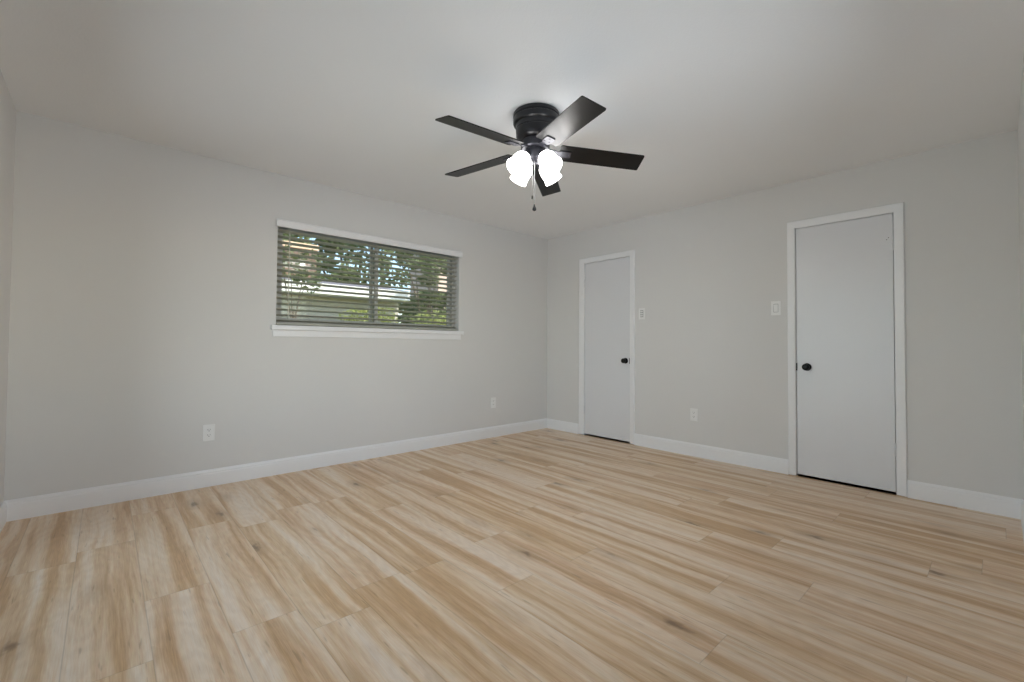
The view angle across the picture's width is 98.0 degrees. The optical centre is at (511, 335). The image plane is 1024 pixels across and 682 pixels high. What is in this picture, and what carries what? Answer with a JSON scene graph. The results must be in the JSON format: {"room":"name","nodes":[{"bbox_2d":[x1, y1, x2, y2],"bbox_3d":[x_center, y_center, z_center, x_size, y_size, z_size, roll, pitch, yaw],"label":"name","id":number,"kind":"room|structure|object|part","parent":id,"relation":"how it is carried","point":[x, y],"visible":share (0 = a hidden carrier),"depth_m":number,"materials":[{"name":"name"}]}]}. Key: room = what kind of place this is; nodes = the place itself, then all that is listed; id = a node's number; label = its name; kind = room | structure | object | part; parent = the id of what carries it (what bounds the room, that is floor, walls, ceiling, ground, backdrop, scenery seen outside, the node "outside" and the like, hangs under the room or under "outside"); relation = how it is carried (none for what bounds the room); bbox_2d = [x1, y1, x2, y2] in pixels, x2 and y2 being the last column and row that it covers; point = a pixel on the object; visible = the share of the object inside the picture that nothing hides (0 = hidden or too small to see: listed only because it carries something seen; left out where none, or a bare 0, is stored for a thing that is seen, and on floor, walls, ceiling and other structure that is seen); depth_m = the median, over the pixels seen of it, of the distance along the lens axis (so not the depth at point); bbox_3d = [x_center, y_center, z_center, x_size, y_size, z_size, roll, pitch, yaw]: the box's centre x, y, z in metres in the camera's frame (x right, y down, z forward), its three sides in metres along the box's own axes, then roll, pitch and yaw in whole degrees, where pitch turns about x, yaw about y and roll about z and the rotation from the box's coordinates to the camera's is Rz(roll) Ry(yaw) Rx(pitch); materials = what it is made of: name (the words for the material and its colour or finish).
{"room":"empty bedroom","nodes":[
{"label":"empty bedroom","id":0,"kind":"room"},
{"bbox_2d":[0,69,15,505],"bbox_3d":[-1.668,-0.155,1.093,0.150,2.440,4.343,2,-2,-42],"label":"wall","id":1,"kind":"structure","parent":0,"point":[7,108],"depth_m":2.49,"materials":[{"name":"paint"}]},
{"bbox_2d":[0,501,6,532],"bbox_3d":[-1.615,1.005,1.123,0.015,0.122,4.043,2,-2,-42],"label":"baseboard","id":2,"kind":"structure","parent":1,"relation":"attached to","point":[3,508],"depth_m":2.53,"materials":[{"name":"paint"}]},
{"bbox_2d":[4,110,547,500],"bbox_3d":[-1.310,-0.082,4.258,4.646,2.440,0.150,2,-2,-42],"label":"wall","id":3,"kind":"structure","parent":0,"point":[143,293],"depth_m":3.27,"materials":[{"name":"paint"}]},
{"bbox_2d":[203,424,214,440],"bbox_3d":[-2.240,0.715,3.289,0.075,0.120,0.009,2,-2,-42],"label":"wall outlet","id":4,"kind":"object","parent":3,"relation":"attached to","point":[208,430],"visible":1,"depth_m":3.29,"materials":[{"name":"plastic"}]},
{"bbox_2d":[5,418,546,521],"bbox_3d":[-1.263,1.075,4.171,4.646,0.122,0.015,2,-2,-42],"label":"baseboard","id":5,"kind":"structure","parent":3,"relation":"attached to","point":[40,505],"depth_m":3.36,"materials":[{"name":"paint"}]},
{"bbox_2d":[271,226,463,339],"bbox_3d":[-1.277,-0.451,4.262,1.889,0.947,0.187,2,-2,-42],"label":"window","id":6,"kind":"structure","parent":3,"relation":"in","point":[278,330],"depth_m":4.17,"materials":[{"name":"plastic"}]},
{"bbox_3d":[-1.635,-0.505,4.021,0.893,0.793,0.028,2,-2,-42],"label":"sash","id":7,"kind":"part","parent":6,"relation":"part of","materials":[{"name":"plastic"}]},
{"bbox_3d":[-1.260,-0.051,4.231,1.889,0.038,0.127,2,-2,-42],"label":"sill","id":8,"kind":"part","parent":6,"relation":"part of","materials":[{"name":"paint"}]},
{"bbox_2d":[276,218,462,330],"bbox_3d":[-1.253,-0.503,4.241,1.843,0.855,0.102,2,-2,-42],"label":"blind","id":9,"kind":"object","parent":6,"relation":"attached to","point":[280,222],"visible":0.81,"depth_m":4.12,"materials":[{"name":"paint"}]},
{"bbox_3d":[-1.727,-0.496,3.841,0.002,0.801,0.054,2,-2,-42],"label":"ladder cord","id":10,"kind":"part","parent":9,"relation":"part of","materials":[{"name":"white fabric"}]},
{"bbox_3d":[-1.275,-0.083,4.247,1.789,0.016,0.052,2,-2,-42],"label":"rail","id":11,"kind":"part","parent":9,"relation":"part of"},
{"bbox_3d":[-1.347,-0.486,4.188,0.002,0.801,0.054,2,-2,-42],"label":"ladder cord","id":12,"kind":"part","parent":9,"relation":"part of","materials":[{"name":"white fabric"}]},
{"bbox_3d":[-1.295,-0.484,4.235,0.002,0.801,0.054,2,-2,-42],"label":"ladder cord","id":13,"kind":"part","parent":9,"relation":"part of","materials":[{"name":"white fabric"}]},
{"bbox_3d":[-1.032,-0.488,4.600,0.930,0.793,0.013,2,-2,-42],"label":"sash","id":14,"kind":"part","parent":6,"relation":"part of","materials":[{"name":"plastic"}]},
{"bbox_2d":[491,397,495,407],"bbox_3d":[-0.216,0.771,5.136,0.075,0.120,0.009,2,-2,-42],"label":"wall outlet","id":15,"kind":"object","parent":3,"relation":"attached to","point":[493,400],"visible":1,"depth_m":5.14,"materials":[{"name":"plastic"}]},
{"bbox_2d":[0,428,1023,681],"bbox_3d":[0.094,1.173,2.681,4.946,0.120,4.343,2,-2,-42],"label":"floor","id":16,"kind":"structure","parent":0,"point":[546,554],"depth_m":2.02,"materials":[{"name":"brown wood"}]},
{"bbox_2d":[0,0,1023,238],"bbox_3d":[0.005,-1.479,0.373,8.296,0.200,7.693,2,-2,-42],"label":"ceiling","id":17,"kind":"structure","parent":0,"point":[719,99],"depth_m":2.35,"materials":[{"name":"paint"}]},
{"bbox_2d":[435,96,643,210],"bbox_3d":[0.106,-1.032,2.633,1.218,0.592,1.264,2,-2,-42],"label":"ceiling fan","id":18,"kind":"object","parent":17,"relation":"hanging from","point":[537,126],"visible":1,"depth_m":2.57,"materials":[{"name":"black metal"}]},
{"bbox_3d":[-0.198,-1.091,2.865,0.499,0.055,0.138,0,-1,32],"label":"blade","id":19,"kind":"part","parent":18,"relation":"part of","materials":[{"name":"black laminate"}]},
{"bbox_3d":[-0.164,-1.103,2.401,0.499,0.056,0.137,1,-2,-40],"label":"blade","id":20,"kind":"part","parent":18,"relation":"part of","materials":[{"name":"black laminate"}]},
{"bbox_3d":[0.029,-1.105,2.568,0.150,0.030,0.054,2,-2,-42],"label":"blade arm","id":21,"kind":"part","parent":18,"relation":"part of","materials":[{"name":"metal"}]},
{"bbox_3d":[0.042,-1.003,2.578,0.150,0.151,0.112,2,-2,-42],"label":"lamp shade","id":22,"kind":"part","parent":18,"relation":"part of","materials":[{"name":"white glass"}]},
{"bbox_3d":[0.061,-0.999,2.749,0.112,0.151,0.150,2,-2,-42],"label":"lamp shade","id":23,"kind":"part","parent":18,"relation":"part of","materials":[{"name":"white glass"}]},
{"bbox_3d":[0.133,-0.910,2.627,0.003,0.260,0.003,1,-1,-12],"label":"pull chain","id":24,"kind":"part","parent":18,"relation":"part of","materials":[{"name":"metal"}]},
{"bbox_3d":[0.233,-1.072,3.040,0.138,0.068,0.500,0,-1,14],"label":"blade","id":25,"kind":"part","parent":18,"relation":"part of","materials":[{"name":"black laminate"}]},
{"bbox_3d":[0.190,-1.101,2.526,0.052,0.034,0.149,1,-1,-22],"label":"blade arm","id":26,"kind":"part","parent":18,"relation":"part of","materials":[{"name":"metal"}]},
{"bbox_3d":[0.214,-1.002,2.558,0.112,0.151,0.150,2,-2,-42],"label":"lamp shade","id":27,"kind":"part","parent":18,"relation":"part of","materials":[{"name":"white glass"}]},
{"bbox_3d":[0.204,-1.019,2.573,0.055,0.082,0.082,2,-2,-42],"label":"light bulb","id":28,"kind":"part","parent":18,"relation":"part of","materials":[{"name":"white glass"}]},
{"bbox_3d":[0.233,-0.998,2.730,0.150,0.151,0.112,2,-2,-42],"label":"lamp shade","id":29,"kind":"part","parent":18,"relation":"part of","materials":[{"name":"white glass"}]},
{"bbox_3d":[0.278,-1.095,2.665,0.149,0.036,0.052,1,-1,-4],"label":"blade arm","id":30,"kind":"part","parent":18,"relation":"part of","materials":[{"name":"metal"}]},
{"bbox_3d":[0.287,-1.091,2.289,0.137,0.071,0.500,1,-1,-22],"label":"blade","id":31,"kind":"part","parent":18,"relation":"part of","materials":[{"name":"black laminate"}]},
{"bbox_3d":[0.533,-1.073,2.684,0.500,0.078,0.137,1,-1,-4],"label":"blade","id":32,"kind":"part","parent":18,"relation":"part of","materials":[{"name":"black laminate"}]},
{"bbox_2d":[547,130,1023,499],"bbox_3d":[1.874,-0.058,4.326,0.150,2.440,4.343,2,-2,-42],"label":"wall","id":33,"kind":"structure","parent":0,"point":[708,275],"depth_m":3.72,"materials":[{"name":"paint"}]},
{"bbox_2d":[583,256,629,441],"bbox_3d":[1.090,0.150,5.098,0.159,2.047,0.632,2,-2,-42],"label":"door","id":34,"kind":"structure","parent":33,"relation":"in","point":[606,412],"depth_m":5.07,"materials":[{"name":"paint"}]},
{"bbox_3d":[1.226,0.272,4.872,0.061,0.063,0.063,2,-2,-42],"label":"knob","id":35,"kind":"part","parent":34,"relation":"part of","materials":[{"name":"black metal"}]},
{"bbox_2d":[578,250,634,443],"bbox_3d":[1.065,0.116,5.084,0.016,2.102,0.764,2,-2,-42],"label":"trim","id":36,"kind":"structure","parent":33,"relation":"attached to","point":[631,253],"depth_m":5.02,"materials":[{"name":"paint"}]},
{"bbox_2d":[639,308,644,318],"bbox_3d":[1.385,-0.237,4.748,0.011,0.120,0.075,2,-2,-42],"label":"light switch","id":37,"kind":"object","parent":33,"relation":"attached to","point":[641,310],"visible":1,"depth_m":4.74,"materials":[{"name":"plastic"}]},
{"bbox_2d":[690,408,697,420],"bbox_3d":[1.761,0.762,4.307,0.009,0.120,0.075,2,-2,-42],"label":"wall outlet","id":38,"kind":"object","parent":33,"relation":"attached to","point":[693,412],"visible":1,"depth_m":4.31,"materials":[{"name":"plastic"}]},
{"bbox_2d":[771,301,780,314],"bbox_3d":[2.251,-0.238,3.798,0.012,0.120,0.075,2,-2,-42],"label":"light switch","id":39,"kind":"object","parent":33,"relation":"attached to","point":[775,305],"visible":1,"depth_m":3.79,"materials":[{"name":"plastic"}]},
{"bbox_2d":[547,418,1022,519],"bbox_3d":[1.805,1.099,4.245,0.015,0.122,4.043,2,-2,-42],"label":"baseboard","id":40,"kind":"structure","parent":33,"relation":"attached to","point":[1010,507],"depth_m":3.74,"materials":[{"name":"paint"}]},
{"bbox_2d":[795,212,896,491],"bbox_3d":[2.579,0.125,3.468,0.159,2.047,0.632,2,-2,-42],"label":"door","id":41,"kind":"structure","parent":33,"relation":"in","point":[845,298],"depth_m":3.43,"materials":[{"name":"paint"}]},
{"bbox_3d":[2.383,0.252,3.606,0.061,0.063,0.063,2,-2,-42],"label":"knob","id":42,"kind":"part","parent":41,"relation":"part of","materials":[{"name":"black metal"}]},
{"bbox_2d":[787,202,907,496],"bbox_3d":[2.558,0.091,3.449,0.016,2.102,0.745,2,-2,-42],"label":"trim","id":43,"kind":"structure","parent":33,"relation":"attached to","point":[897,208],"depth_m":3.22,"materials":[{"name":"paint"}]},
{"bbox_2d":[1017,54,1023,469],"bbox_3d":[1.517,-0.130,1.162,4.646,2.440,0.150,2,-2,-42],"label":"wall","id":44,"kind":"structure","parent":0,"point":[1020,130],"depth_m":2.52,"materials":[{"name":"paint"}]},
{"bbox_2d":[1021,500,1023,540],"bbox_3d":[1.453,1.029,1.197,4.646,0.122,0.015,2,-2,-42],"label":"baseboard","id":45,"kind":"structure","parent":44,"relation":"attached to","point":[1022,501],"depth_m":2.58,"materials":[{"name":"paint"}]},
{"label":"outside","id":46,"kind":"structure","parent":0,"visible":0},
{"bbox_3d":[-9.407,1.964,23.932,60.000,0.200,39.830,2,-2,-42],"label":"ground","id":47,"kind":"structure","parent":46,"visible":0},
{"bbox_2d":[283,233,310,243],"bbox_3d":[-9.494,-1.600,17.054,3.716,6.632,3.298,2,-2,-42],"label":"leafy tree","id":48,"kind":"object","parent":47,"relation":"on","point":[284,234],"visible":0.03,"depth_m":17.22,"materials":[{"name":"green plant"}]},
{"bbox_2d":[282,239,321,317],"bbox_3d":[-3.940,-0.110,7.980,0.986,3.324,0.487,2,-2,-42],"label":"young tree","id":49,"kind":"object","parent":47,"relation":"on","point":[284,251],"visible":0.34,"depth_m":8.02,"materials":[{"name":"green plant"}]},
{"bbox_2d":[281,241,409,322],"bbox_3d":[-8.802,-0.535,10.459,11.330,4.210,5.400,2,-2,-42],"label":"neighbor house","id":50,"kind":"structure","parent":47,"relation":"on","point":[296,247],"depth_m":11.39,"materials":[{"name":"paint"}]},
{"bbox_3d":[-6.052,-2.495,12.526,1.000,0.160,0.620,2,-2,-42],"label":"chimney crown","id":51,"kind":"part","parent":50,"relation":"part of","materials":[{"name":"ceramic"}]},
{"bbox_2d":[312,238,409,287],"bbox_3d":[-7.885,-2.173,22.556,5.058,8.045,5.041,2,-2,-42],"label":"leafy tree","id":52,"kind":"object","parent":47,"relation":"on","point":[316,239],"visible":0.17,"depth_m":21.98,"materials":[{"name":"green plant"}]},
{"bbox_2d":[339,307,397,322],"bbox_3d":[-3.407,0.434,10.015,1.845,2.335,0.892,2,-2,-42],"label":"shrub","id":53,"kind":"object","parent":47,"relation":"on","point":[352,310],"visible":0.05,"depth_m":10.06,"materials":[{"name":"green plant"}]},
{"bbox_2d":[394,251,446,320],"bbox_3d":[-2.666,-0.699,14.926,2.472,4.835,1.743,0,-1,8],"label":"leafy tree","id":54,"kind":"object","parent":47,"relation":"on","point":[398,257],"visible":0.13,"depth_m":14.57,"materials":[{"name":"green plant"}]},
{"bbox_2d":[397,255,445,323],"bbox_3d":[-2.251,-0.366,11.372,1.568,4.014,1.454,2,-2,-42],"label":"leafy tree","id":55,"kind":"object","parent":47,"relation":"on","point":[411,259],"visible":0.31,"depth_m":11.20,"materials":[{"name":"green plant"}]},
{"bbox_2d":[410,310,445,324],"bbox_3d":[-1.585,0.451,9.902,2.131,2.324,1.073,2,-2,-42],"label":"shrub","id":56,"kind":"object","parent":47,"relation":"on","point":[435,311],"visible":0.04,"depth_m":9.69,"materials":[{"name":"green plant"}]},
{"bbox_2d":[410,254,446,324],"bbox_3d":[-1.157,-1.299,20.702,6.900,6.300,2.600,2,-2,-42],"label":"house","id":57,"kind":"structure","parent":47,"relation":"on","point":[413,273],"depth_m":18.35,"materials":[{"name":"paint"}]}
]}

